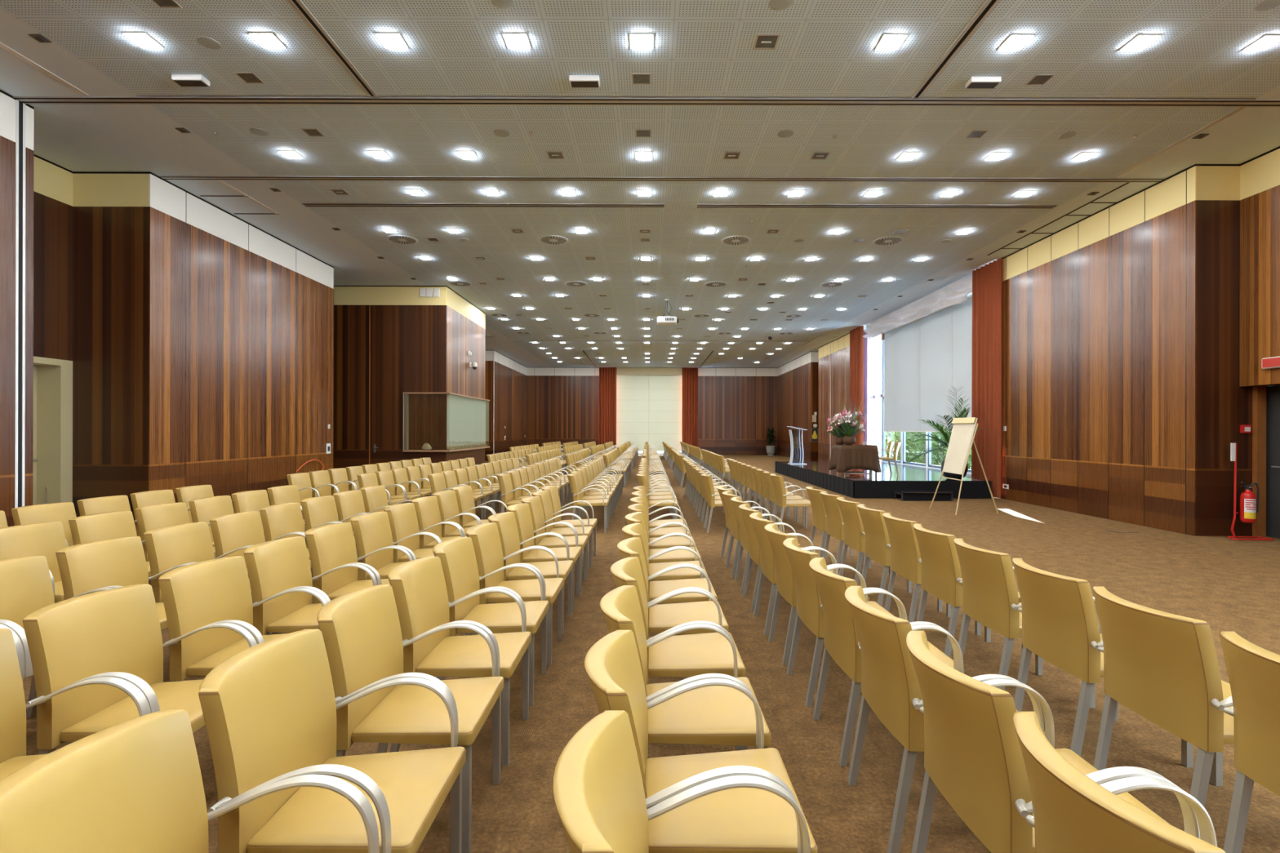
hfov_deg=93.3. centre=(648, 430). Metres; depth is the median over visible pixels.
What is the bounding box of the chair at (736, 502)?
[730,497,800,592]
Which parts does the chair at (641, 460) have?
seat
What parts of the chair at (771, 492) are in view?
leg, backrest, leg, seat, leg, leg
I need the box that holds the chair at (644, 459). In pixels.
[640,458,668,479]
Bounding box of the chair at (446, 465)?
[438,461,451,471]
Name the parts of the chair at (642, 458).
seat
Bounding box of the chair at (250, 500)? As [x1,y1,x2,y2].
[231,489,306,544]
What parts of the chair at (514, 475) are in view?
backrest, seat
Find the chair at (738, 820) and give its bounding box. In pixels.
[584,630,817,852]
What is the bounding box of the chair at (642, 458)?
[641,457,666,476]
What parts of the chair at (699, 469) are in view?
backrest, leg, leg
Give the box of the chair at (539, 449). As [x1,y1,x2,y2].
[536,447,541,452]
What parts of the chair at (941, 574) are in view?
leg, backrest, leg, leg, seat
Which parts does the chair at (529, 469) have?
backrest, seat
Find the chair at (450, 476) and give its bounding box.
[440,470,484,519]
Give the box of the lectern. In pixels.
[786,426,807,464]
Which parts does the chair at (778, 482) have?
leg, backrest, leg, armrest, armrest, seat, leg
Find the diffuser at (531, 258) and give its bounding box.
[530,257,540,260]
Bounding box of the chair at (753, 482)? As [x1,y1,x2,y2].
[746,465,781,511]
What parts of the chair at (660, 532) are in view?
backrest, armrest, armrest, seat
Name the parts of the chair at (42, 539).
armrest, seat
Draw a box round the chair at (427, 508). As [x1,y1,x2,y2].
[410,496,480,548]
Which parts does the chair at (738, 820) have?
backrest, armrest, armrest, seat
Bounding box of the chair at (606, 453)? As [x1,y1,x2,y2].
[605,453,627,483]
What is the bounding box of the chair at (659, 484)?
[639,463,667,486]
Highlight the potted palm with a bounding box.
[904,385,982,479]
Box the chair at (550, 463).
[544,460,573,500]
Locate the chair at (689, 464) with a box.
[688,463,720,507]
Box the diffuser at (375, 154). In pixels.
[368,151,389,158]
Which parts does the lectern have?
panel, edge rail, edge rail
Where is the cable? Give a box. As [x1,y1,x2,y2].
[295,459,324,473]
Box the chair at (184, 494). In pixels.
[175,484,232,523]
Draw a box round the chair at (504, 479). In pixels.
[496,473,537,512]
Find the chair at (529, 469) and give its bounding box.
[521,466,558,492]
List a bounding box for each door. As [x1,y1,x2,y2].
[32,355,72,505]
[371,396,404,464]
[1252,385,1279,538]
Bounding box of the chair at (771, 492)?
[763,471,805,527]
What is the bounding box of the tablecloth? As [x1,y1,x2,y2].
[828,444,881,472]
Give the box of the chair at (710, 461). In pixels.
[706,451,726,479]
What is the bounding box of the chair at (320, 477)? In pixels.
[308,470,355,497]
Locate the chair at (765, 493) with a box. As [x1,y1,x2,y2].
[756,469,796,521]
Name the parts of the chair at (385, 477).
backrest, armrest, seat, armrest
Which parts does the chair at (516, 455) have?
backrest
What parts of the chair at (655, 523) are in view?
backrest, armrest, seat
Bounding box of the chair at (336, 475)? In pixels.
[327,467,357,495]
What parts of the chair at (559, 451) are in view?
backrest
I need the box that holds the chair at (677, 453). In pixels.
[675,453,695,482]
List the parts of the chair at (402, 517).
backrest, seat, armrest, armrest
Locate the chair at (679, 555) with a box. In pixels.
[627,503,701,563]
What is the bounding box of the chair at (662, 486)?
[638,465,670,511]
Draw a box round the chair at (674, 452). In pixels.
[674,452,693,479]
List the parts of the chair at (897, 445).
seat, leg, backrest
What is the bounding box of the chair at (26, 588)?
[0,555,111,718]
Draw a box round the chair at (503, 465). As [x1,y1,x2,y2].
[496,460,516,500]
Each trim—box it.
[0,41,88,95]
[13,94,1279,106]
[14,99,18,507]
[17,101,22,506]
[22,102,26,506]
[159,175,1164,182]
[200,195,248,196]
[217,180,278,213]
[234,213,279,214]
[286,0,377,96]
[292,0,373,95]
[368,305,370,464]
[493,351,494,453]
[546,340,793,341]
[551,340,679,341]
[582,350,597,367]
[698,351,714,367]
[803,336,837,345]
[830,342,831,431]
[911,0,1000,97]
[915,0,995,97]
[986,182,1130,255]
[1090,202,1115,203]
[1111,106,1245,178]
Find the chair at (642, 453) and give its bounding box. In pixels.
[642,453,664,474]
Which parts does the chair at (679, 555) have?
backrest, armrest, armrest, seat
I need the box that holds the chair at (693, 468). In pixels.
[692,466,725,516]
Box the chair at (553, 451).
[549,449,567,475]
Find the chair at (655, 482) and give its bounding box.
[640,462,670,483]
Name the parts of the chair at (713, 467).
backrest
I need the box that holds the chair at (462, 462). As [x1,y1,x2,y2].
[457,458,467,468]
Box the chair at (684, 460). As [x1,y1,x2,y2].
[683,459,709,497]
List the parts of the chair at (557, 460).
backrest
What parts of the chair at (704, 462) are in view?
backrest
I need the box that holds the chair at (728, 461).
[726,457,753,495]
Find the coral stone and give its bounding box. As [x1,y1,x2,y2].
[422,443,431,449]
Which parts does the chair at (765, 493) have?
leg, backrest, leg, leg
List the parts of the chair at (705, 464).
backrest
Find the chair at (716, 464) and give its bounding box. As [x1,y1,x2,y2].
[712,453,732,482]
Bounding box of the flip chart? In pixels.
[929,417,999,515]
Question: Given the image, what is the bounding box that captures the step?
[893,489,953,501]
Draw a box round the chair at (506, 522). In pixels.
[488,511,573,634]
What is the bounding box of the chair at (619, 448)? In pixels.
[617,447,632,468]
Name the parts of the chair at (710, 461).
backrest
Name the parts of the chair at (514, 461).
backrest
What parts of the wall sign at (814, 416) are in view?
plate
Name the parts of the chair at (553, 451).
backrest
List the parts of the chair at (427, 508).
backrest, armrest, seat, armrest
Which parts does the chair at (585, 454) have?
backrest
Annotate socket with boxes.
[326,443,330,453]
[1003,484,1008,488]
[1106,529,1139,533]
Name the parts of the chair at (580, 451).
backrest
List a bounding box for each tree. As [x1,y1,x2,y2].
[877,391,896,457]
[885,431,942,463]
[908,431,951,466]
[942,432,971,469]
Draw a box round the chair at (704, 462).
[700,448,705,470]
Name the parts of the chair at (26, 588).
armrest, backrest, leg, armrest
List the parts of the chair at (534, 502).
backrest, armrest, seat, armrest, leg, leg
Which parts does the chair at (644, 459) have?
seat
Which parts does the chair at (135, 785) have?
backrest, armrest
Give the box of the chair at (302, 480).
[286,472,338,503]
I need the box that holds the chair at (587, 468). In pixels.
[579,466,615,515]
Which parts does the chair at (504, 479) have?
backrest, seat, armrest, armrest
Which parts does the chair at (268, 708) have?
backrest, armrest, seat, armrest, leg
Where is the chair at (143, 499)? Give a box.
[129,489,190,536]
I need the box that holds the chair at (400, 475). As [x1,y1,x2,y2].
[390,467,431,497]
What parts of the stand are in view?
sign plate, frame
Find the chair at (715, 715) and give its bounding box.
[600,585,770,750]
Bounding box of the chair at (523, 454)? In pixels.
[518,449,527,468]
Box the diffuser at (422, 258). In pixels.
[419,257,431,259]
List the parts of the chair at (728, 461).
backrest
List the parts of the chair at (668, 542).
backrest, armrest, armrest, seat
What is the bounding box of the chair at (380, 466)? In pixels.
[375,462,411,503]
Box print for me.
[1245,499,1256,510]
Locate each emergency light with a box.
[171,74,210,86]
[568,75,599,87]
[964,75,1000,88]
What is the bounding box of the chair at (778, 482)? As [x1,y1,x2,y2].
[769,473,811,530]
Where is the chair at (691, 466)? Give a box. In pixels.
[690,465,723,511]
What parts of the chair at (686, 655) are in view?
backrest, armrest, armrest, seat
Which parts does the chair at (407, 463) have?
backrest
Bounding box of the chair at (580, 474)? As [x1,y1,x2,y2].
[570,471,610,522]
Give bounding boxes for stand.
[1226,443,1274,540]
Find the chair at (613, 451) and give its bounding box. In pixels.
[613,451,629,473]
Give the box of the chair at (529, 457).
[524,454,543,465]
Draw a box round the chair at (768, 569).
[749,512,839,635]
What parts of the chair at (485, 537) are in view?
backrest, armrest, seat, armrest, leg, leg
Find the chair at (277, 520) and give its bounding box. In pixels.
[259,502,339,559]
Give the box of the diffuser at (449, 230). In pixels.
[447,229,459,232]
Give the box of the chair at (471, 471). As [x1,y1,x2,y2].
[462,466,501,512]
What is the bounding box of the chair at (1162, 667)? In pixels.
[1092,586,1234,831]
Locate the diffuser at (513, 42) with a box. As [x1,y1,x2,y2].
[505,35,528,48]
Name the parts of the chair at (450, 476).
backrest, armrest, seat, leg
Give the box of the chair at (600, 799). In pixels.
[553,710,810,852]
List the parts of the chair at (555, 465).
backrest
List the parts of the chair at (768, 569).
leg, backrest, leg, armrest, armrest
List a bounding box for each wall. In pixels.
[0,89,34,526]
[33,154,73,360]
[72,171,149,520]
[148,172,333,512]
[333,285,445,479]
[445,285,485,465]
[484,350,491,461]
[491,350,526,453]
[526,367,599,453]
[697,367,777,455]
[777,333,849,461]
[813,351,817,461]
[863,329,873,444]
[868,292,972,339]
[1000,164,1196,536]
[1195,164,1266,536]
[1239,146,1279,386]
[1258,384,1279,386]
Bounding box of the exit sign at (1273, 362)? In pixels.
[1261,355,1279,368]
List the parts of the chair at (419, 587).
leg, backrest, armrest, seat, armrest, leg, leg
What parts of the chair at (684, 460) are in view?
backrest, leg, leg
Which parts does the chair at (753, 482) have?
leg, backrest, leg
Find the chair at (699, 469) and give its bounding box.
[695,468,733,521]
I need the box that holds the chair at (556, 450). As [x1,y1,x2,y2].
[553,448,569,474]
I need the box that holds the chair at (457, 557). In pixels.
[432,537,549,706]
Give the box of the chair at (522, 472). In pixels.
[514,468,551,496]
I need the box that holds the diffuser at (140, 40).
[124,34,160,47]
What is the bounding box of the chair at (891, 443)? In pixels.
[869,440,894,474]
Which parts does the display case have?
post, panel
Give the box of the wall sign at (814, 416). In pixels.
[812,412,817,422]
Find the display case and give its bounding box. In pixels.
[402,392,489,452]
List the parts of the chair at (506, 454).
backrest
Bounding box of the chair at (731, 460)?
[728,459,754,496]
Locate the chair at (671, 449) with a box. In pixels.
[671,448,686,472]
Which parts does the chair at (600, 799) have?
backrest, armrest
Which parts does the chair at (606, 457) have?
backrest, seat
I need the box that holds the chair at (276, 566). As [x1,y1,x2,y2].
[244,536,377,635]
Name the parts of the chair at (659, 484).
seat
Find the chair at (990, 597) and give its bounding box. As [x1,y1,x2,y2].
[953,537,1095,707]
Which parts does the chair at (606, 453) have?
backrest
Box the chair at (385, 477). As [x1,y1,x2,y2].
[374,470,421,502]
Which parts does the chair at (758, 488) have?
leg, backrest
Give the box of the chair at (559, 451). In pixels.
[557,448,566,461]
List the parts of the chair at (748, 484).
leg, backrest, leg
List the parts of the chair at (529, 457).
backrest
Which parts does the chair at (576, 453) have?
backrest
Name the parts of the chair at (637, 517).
backrest, armrest, armrest, seat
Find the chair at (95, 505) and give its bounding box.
[76,495,137,522]
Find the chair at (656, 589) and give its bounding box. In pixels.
[622,523,717,603]
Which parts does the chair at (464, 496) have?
backrest, seat, armrest, armrest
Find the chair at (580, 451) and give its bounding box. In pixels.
[579,450,595,465]
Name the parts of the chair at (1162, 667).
leg, backrest, leg, leg, armrest, seat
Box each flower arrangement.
[826,413,847,444]
[829,400,870,444]
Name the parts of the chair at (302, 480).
backrest, armrest, armrest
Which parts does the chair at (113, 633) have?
leg, backrest, armrest, seat, armrest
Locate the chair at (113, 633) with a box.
[22,584,257,755]
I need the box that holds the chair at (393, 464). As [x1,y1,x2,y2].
[387,461,402,469]
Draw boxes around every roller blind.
[616,367,682,451]
[881,293,972,431]
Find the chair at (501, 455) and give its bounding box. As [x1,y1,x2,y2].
[497,453,519,467]
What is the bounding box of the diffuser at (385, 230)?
[382,229,396,232]
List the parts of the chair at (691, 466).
backrest, leg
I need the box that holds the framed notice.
[811,428,817,441]
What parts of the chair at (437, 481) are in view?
backrest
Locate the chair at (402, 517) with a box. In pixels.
[383,502,463,562]
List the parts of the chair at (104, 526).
backrest, seat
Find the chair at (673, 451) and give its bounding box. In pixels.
[673,451,690,478]
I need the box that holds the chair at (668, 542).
[630,496,696,549]
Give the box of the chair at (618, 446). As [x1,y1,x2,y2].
[617,446,633,466]
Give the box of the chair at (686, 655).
[610,556,745,751]
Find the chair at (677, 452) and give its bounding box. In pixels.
[675,452,695,480]
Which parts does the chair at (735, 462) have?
backrest, leg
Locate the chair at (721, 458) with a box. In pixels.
[717,454,738,485]
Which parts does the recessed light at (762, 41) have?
bulb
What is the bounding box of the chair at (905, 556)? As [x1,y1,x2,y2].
[882,512,981,635]
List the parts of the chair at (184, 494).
backrest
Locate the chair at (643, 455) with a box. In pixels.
[641,454,664,474]
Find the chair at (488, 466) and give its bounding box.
[480,462,506,504]
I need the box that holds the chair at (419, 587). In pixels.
[387,556,531,765]
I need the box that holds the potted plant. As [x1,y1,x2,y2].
[764,427,777,455]
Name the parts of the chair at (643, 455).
backrest, seat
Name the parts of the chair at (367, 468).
backrest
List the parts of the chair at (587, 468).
backrest, seat, leg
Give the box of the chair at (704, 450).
[703,449,708,472]
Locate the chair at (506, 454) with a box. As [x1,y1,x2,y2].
[502,452,524,466]
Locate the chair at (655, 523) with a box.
[633,485,688,528]
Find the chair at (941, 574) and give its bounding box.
[912,524,1022,657]
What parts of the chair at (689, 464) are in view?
backrest, leg, leg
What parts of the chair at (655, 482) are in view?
backrest, seat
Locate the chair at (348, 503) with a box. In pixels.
[333,489,387,536]
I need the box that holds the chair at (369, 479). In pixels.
[356,472,407,505]
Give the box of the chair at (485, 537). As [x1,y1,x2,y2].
[465,522,564,665]
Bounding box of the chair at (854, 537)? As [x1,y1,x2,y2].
[836,497,911,593]
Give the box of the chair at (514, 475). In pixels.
[506,471,544,500]
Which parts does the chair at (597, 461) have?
backrest, seat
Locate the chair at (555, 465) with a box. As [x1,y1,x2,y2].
[547,458,574,479]
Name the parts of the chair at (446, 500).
backrest, seat, armrest, armrest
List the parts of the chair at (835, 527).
leg, backrest, leg, leg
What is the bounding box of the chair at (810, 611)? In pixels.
[782,537,902,706]
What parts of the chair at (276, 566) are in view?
backrest, armrest, seat, armrest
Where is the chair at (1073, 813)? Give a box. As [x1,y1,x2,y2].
[1013,711,1226,852]
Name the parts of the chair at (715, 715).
backrest, armrest, armrest, seat, leg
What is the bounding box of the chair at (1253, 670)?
[1219,631,1279,852]
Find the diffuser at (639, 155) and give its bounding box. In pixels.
[636,152,650,159]
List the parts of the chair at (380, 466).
backrest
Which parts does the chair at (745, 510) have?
leg, backrest, leg, armrest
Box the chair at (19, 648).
[0,623,24,685]
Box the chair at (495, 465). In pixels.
[488,461,514,503]
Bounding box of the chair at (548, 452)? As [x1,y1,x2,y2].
[545,450,564,475]
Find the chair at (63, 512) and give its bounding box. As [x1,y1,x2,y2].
[11,502,76,546]
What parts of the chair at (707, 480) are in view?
leg, backrest, leg, seat, armrest, armrest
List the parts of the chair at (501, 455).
backrest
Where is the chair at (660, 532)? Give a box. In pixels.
[631,490,691,537]
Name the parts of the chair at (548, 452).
backrest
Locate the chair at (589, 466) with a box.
[582,464,616,510]
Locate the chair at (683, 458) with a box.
[682,457,707,494]
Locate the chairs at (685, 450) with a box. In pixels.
[542,441,689,460]
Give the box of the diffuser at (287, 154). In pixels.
[280,151,302,158]
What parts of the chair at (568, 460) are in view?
backrest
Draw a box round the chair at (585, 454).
[581,449,596,462]
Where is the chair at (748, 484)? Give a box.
[741,463,773,507]
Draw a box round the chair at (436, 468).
[428,462,442,473]
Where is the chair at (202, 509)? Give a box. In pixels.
[188,495,265,546]
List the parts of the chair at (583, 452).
backrest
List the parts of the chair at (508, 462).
backrest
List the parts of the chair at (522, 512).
backrest, armrest, seat, armrest, leg, leg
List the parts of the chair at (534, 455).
backrest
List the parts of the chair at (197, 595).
backrest, armrest, seat, armrest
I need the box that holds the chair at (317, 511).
[300,495,364,580]
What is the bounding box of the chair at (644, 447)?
[644,447,658,459]
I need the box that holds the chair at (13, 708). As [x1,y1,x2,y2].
[0,628,151,780]
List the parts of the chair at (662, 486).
seat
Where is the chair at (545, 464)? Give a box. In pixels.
[538,461,569,503]
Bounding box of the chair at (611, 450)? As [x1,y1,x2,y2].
[611,449,630,475]
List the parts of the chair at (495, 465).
backrest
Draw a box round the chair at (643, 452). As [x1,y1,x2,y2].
[643,452,662,474]
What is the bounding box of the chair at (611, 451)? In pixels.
[610,450,630,476]
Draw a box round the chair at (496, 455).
[491,453,500,461]
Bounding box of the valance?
[862,273,972,338]
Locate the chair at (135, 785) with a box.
[0,709,379,852]
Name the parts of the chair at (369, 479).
backrest, armrest, armrest, seat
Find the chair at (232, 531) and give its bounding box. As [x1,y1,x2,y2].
[209,511,313,633]
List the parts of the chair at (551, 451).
backrest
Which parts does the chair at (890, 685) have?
leg, backrest, leg, armrest, armrest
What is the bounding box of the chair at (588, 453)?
[586,448,600,461]
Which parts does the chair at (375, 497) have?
backrest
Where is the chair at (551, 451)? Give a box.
[549,450,566,475]
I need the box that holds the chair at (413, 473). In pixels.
[404,466,431,502]
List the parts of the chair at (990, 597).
leg, backrest, leg, armrest, seat, leg, leg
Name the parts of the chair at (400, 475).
backrest, seat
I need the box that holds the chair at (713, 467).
[708,452,728,479]
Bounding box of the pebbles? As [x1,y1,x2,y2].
[446,443,487,449]
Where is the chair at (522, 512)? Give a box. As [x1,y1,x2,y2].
[506,502,581,610]
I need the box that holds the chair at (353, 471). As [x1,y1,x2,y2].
[346,466,363,490]
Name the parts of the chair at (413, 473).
backrest, seat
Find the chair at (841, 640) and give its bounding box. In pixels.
[808,557,964,766]
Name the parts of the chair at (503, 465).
backrest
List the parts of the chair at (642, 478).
backrest, armrest, armrest, seat, leg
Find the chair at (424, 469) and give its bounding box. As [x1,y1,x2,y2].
[417,464,431,496]
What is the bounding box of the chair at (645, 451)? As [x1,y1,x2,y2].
[644,451,661,466]
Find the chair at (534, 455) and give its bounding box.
[528,453,543,463]
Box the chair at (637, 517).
[624,511,706,581]
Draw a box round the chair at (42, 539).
[0,521,66,603]
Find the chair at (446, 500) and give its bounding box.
[432,490,494,537]
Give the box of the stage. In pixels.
[774,461,991,498]
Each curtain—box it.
[599,367,616,452]
[682,367,697,454]
[849,325,863,444]
[862,329,868,444]
[971,257,1002,498]
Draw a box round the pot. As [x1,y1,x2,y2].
[940,458,968,479]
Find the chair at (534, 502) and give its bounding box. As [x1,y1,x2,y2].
[520,496,587,591]
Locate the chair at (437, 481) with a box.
[427,472,475,502]
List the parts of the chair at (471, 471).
backrest, seat, armrest, leg, leg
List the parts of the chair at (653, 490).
backrest, seat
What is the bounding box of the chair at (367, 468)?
[361,464,399,504]
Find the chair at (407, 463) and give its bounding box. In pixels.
[399,459,425,497]
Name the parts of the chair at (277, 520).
backrest, armrest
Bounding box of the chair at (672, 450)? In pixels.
[671,449,688,473]
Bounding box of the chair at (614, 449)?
[613,448,631,461]
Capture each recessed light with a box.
[120,31,164,48]
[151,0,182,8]
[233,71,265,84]
[248,32,286,48]
[277,150,304,158]
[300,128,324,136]
[328,188,350,195]
[367,150,391,158]
[375,32,408,48]
[381,228,398,232]
[405,189,425,195]
[417,256,431,259]
[426,237,439,240]
[445,228,461,232]
[446,277,457,279]
[456,151,478,159]
[473,256,486,259]
[478,282,488,284]
[483,189,501,195]
[494,277,506,279]
[502,32,531,48]
[510,228,524,232]
[511,293,521,296]
[528,256,541,260]
[543,277,554,280]
[546,151,564,159]
[560,189,576,195]
[574,228,587,233]
[584,256,595,259]
[592,277,602,280]
[629,33,653,48]
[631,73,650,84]
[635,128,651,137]
[635,151,652,159]
[636,189,651,195]
[639,228,651,233]
[640,238,650,241]
[640,257,650,260]
[641,277,650,280]
[689,278,699,280]
[695,257,706,260]
[702,229,715,233]
[712,190,728,195]
[722,151,741,159]
[728,294,737,297]
[737,278,747,280]
[749,257,761,260]
[752,33,780,49]
[765,229,780,233]
[771,294,781,297]
[786,278,796,280]
[787,190,805,195]
[804,257,817,260]
[809,151,831,159]
[813,294,824,297]
[829,229,844,234]
[834,278,845,280]
[851,238,865,242]
[857,294,867,297]
[859,257,873,261]
[862,190,883,196]
[875,34,907,49]
[882,278,894,281]
[892,229,909,234]
[896,151,919,159]
[914,257,928,261]
[938,190,959,196]
[955,229,973,234]
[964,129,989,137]
[983,151,1009,159]
[997,34,1035,49]
[1013,191,1036,196]
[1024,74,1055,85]
[1071,152,1098,160]
[1119,34,1162,50]
[1241,35,1279,50]
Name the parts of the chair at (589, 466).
backrest, seat, leg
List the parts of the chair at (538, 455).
backrest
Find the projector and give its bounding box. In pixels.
[657,298,678,325]
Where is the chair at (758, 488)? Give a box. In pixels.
[751,466,788,516]
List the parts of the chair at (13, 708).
backrest, seat, armrest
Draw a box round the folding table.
[836,468,872,476]
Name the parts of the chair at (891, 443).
backrest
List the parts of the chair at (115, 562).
backrest, armrest, seat, armrest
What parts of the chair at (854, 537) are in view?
leg, backrest, leg, leg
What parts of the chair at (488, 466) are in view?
backrest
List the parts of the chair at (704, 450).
backrest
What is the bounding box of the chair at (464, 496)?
[451,485,506,528]
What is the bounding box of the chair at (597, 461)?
[591,460,621,500]
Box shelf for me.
[402,446,489,452]
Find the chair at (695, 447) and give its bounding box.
[695,447,702,463]
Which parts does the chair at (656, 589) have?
backrest, armrest, armrest, seat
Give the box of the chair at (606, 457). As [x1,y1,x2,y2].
[602,454,626,487]
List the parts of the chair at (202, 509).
backrest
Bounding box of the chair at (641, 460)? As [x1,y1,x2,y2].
[640,460,669,481]
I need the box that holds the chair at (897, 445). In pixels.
[875,441,902,475]
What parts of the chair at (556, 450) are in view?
backrest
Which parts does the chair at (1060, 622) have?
leg, backrest, leg, armrest, armrest, seat, leg, leg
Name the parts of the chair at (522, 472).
backrest, seat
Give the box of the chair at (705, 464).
[702,449,719,474]
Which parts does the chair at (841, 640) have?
leg, backrest, leg, armrest, armrest, seat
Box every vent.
[302,203,664,207]
[386,235,417,244]
[448,280,471,286]
[490,313,508,316]
[515,331,530,333]
[538,235,568,244]
[564,280,587,286]
[583,313,600,316]
[592,331,607,333]
[665,317,674,320]
[693,313,711,317]
[696,204,1057,208]
[704,281,726,286]
[717,332,732,334]
[721,235,751,244]
[778,332,793,334]
[784,314,802,317]
[820,281,844,287]
[872,235,903,245]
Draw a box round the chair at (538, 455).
[533,453,550,462]
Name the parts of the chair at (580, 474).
backrest, seat, armrest, leg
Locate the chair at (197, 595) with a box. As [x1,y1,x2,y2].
[158,555,327,681]
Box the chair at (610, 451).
[609,451,628,479]
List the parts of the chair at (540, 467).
backrest, seat, leg, leg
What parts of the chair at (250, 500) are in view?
backrest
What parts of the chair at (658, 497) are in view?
backrest, armrest, seat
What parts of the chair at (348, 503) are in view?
backrest, armrest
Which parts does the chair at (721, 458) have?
backrest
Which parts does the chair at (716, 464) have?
backrest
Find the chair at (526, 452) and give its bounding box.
[522,448,528,466]
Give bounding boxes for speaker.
[195,35,221,49]
[249,127,268,135]
[419,288,426,297]
[426,288,432,297]
[433,288,439,297]
[458,238,469,241]
[490,0,514,9]
[493,128,510,137]
[769,0,793,10]
[777,129,793,137]
[793,239,804,242]
[941,239,951,242]
[1057,131,1076,138]
[1254,0,1279,11]
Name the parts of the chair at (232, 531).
backrest, seat, armrest, leg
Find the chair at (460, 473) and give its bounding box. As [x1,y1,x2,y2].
[452,468,493,519]
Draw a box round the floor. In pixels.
[22,454,1279,852]
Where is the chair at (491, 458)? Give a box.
[486,454,495,462]
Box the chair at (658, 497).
[637,471,676,519]
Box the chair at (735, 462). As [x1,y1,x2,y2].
[733,460,759,498]
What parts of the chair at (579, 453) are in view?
backrest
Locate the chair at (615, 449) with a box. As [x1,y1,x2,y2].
[614,448,631,474]
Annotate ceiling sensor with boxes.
[28,34,52,42]
[175,127,191,133]
[269,187,281,191]
[1087,191,1099,195]
[1192,133,1209,138]
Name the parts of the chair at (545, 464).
backrest, seat, leg, leg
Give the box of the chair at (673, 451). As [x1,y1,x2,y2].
[672,450,689,476]
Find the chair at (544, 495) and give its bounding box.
[532,490,592,577]
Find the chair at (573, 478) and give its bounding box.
[566,473,608,533]
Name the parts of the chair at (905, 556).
leg, backrest, leg, leg, leg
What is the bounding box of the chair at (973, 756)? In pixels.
[906,631,1199,852]
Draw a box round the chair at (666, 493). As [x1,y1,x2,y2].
[638,468,675,517]
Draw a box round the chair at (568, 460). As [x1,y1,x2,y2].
[564,454,586,485]
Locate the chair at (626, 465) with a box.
[607,452,628,480]
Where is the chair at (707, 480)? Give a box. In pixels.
[701,473,742,533]
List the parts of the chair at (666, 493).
backrest, armrest, seat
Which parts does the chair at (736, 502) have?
leg, backrest, leg, armrest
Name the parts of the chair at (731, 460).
backrest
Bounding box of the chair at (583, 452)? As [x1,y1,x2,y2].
[578,450,596,463]
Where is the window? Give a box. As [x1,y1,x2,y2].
[870,334,971,473]
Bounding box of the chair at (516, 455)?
[511,450,528,464]
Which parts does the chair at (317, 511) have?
backrest, armrest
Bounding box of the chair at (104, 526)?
[68,511,151,577]
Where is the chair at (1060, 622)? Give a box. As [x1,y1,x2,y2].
[1012,558,1193,767]
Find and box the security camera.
[469,361,477,369]
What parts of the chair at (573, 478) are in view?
leg, backrest, leg, armrest, seat, armrest, leg, leg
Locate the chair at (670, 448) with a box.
[669,447,684,470]
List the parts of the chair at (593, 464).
backrest, seat, leg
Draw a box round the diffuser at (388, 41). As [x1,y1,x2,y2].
[377,35,405,48]
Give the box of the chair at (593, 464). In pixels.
[586,462,618,507]
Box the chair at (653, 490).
[638,466,673,512]
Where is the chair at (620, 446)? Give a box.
[619,445,634,466]
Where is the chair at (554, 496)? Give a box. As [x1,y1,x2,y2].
[541,485,597,564]
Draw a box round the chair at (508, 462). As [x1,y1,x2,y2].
[502,458,521,471]
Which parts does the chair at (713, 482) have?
backrest, leg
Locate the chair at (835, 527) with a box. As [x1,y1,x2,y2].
[820,491,884,570]
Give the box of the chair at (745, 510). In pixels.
[738,503,812,611]
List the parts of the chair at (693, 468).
backrest, leg, leg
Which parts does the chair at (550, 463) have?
backrest, seat, leg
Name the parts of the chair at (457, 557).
leg, backrest, armrest, seat, armrest, leg, leg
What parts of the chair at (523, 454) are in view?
backrest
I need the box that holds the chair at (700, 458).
[696,447,711,468]
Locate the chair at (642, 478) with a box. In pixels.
[636,473,678,519]
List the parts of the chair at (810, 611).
leg, backrest, leg, armrest, seat, armrest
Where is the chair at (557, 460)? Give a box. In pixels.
[552,457,577,476]
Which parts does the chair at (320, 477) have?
backrest, armrest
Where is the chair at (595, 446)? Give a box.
[595,446,605,457]
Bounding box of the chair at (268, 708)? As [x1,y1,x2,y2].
[198,629,466,852]
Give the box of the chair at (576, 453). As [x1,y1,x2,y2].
[572,452,591,466]
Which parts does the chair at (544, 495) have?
backrest, armrest, seat, armrest, leg, leg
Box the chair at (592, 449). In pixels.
[590,447,605,468]
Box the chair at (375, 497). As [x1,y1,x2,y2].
[360,484,410,512]
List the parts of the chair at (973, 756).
leg, backrest, armrest, seat, armrest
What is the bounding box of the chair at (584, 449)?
[583,448,599,462]
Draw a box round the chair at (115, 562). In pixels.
[55,536,189,630]
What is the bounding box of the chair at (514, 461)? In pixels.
[508,457,527,469]
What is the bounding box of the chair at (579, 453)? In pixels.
[575,451,593,466]
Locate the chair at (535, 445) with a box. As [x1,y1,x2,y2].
[532,444,537,453]
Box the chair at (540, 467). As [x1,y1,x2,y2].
[533,462,566,506]
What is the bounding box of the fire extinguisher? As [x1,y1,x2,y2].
[1240,481,1259,523]
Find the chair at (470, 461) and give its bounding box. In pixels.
[464,457,475,466]
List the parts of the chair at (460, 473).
backrest, armrest, seat, leg, leg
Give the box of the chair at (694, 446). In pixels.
[693,446,702,465]
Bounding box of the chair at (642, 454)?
[642,453,662,470]
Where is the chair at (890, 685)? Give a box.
[844,586,1044,852]
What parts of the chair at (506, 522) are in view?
backrest, armrest, seat, armrest, leg, leg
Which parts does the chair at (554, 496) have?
backrest, seat, armrest, leg, leg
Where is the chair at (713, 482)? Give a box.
[686,462,716,504]

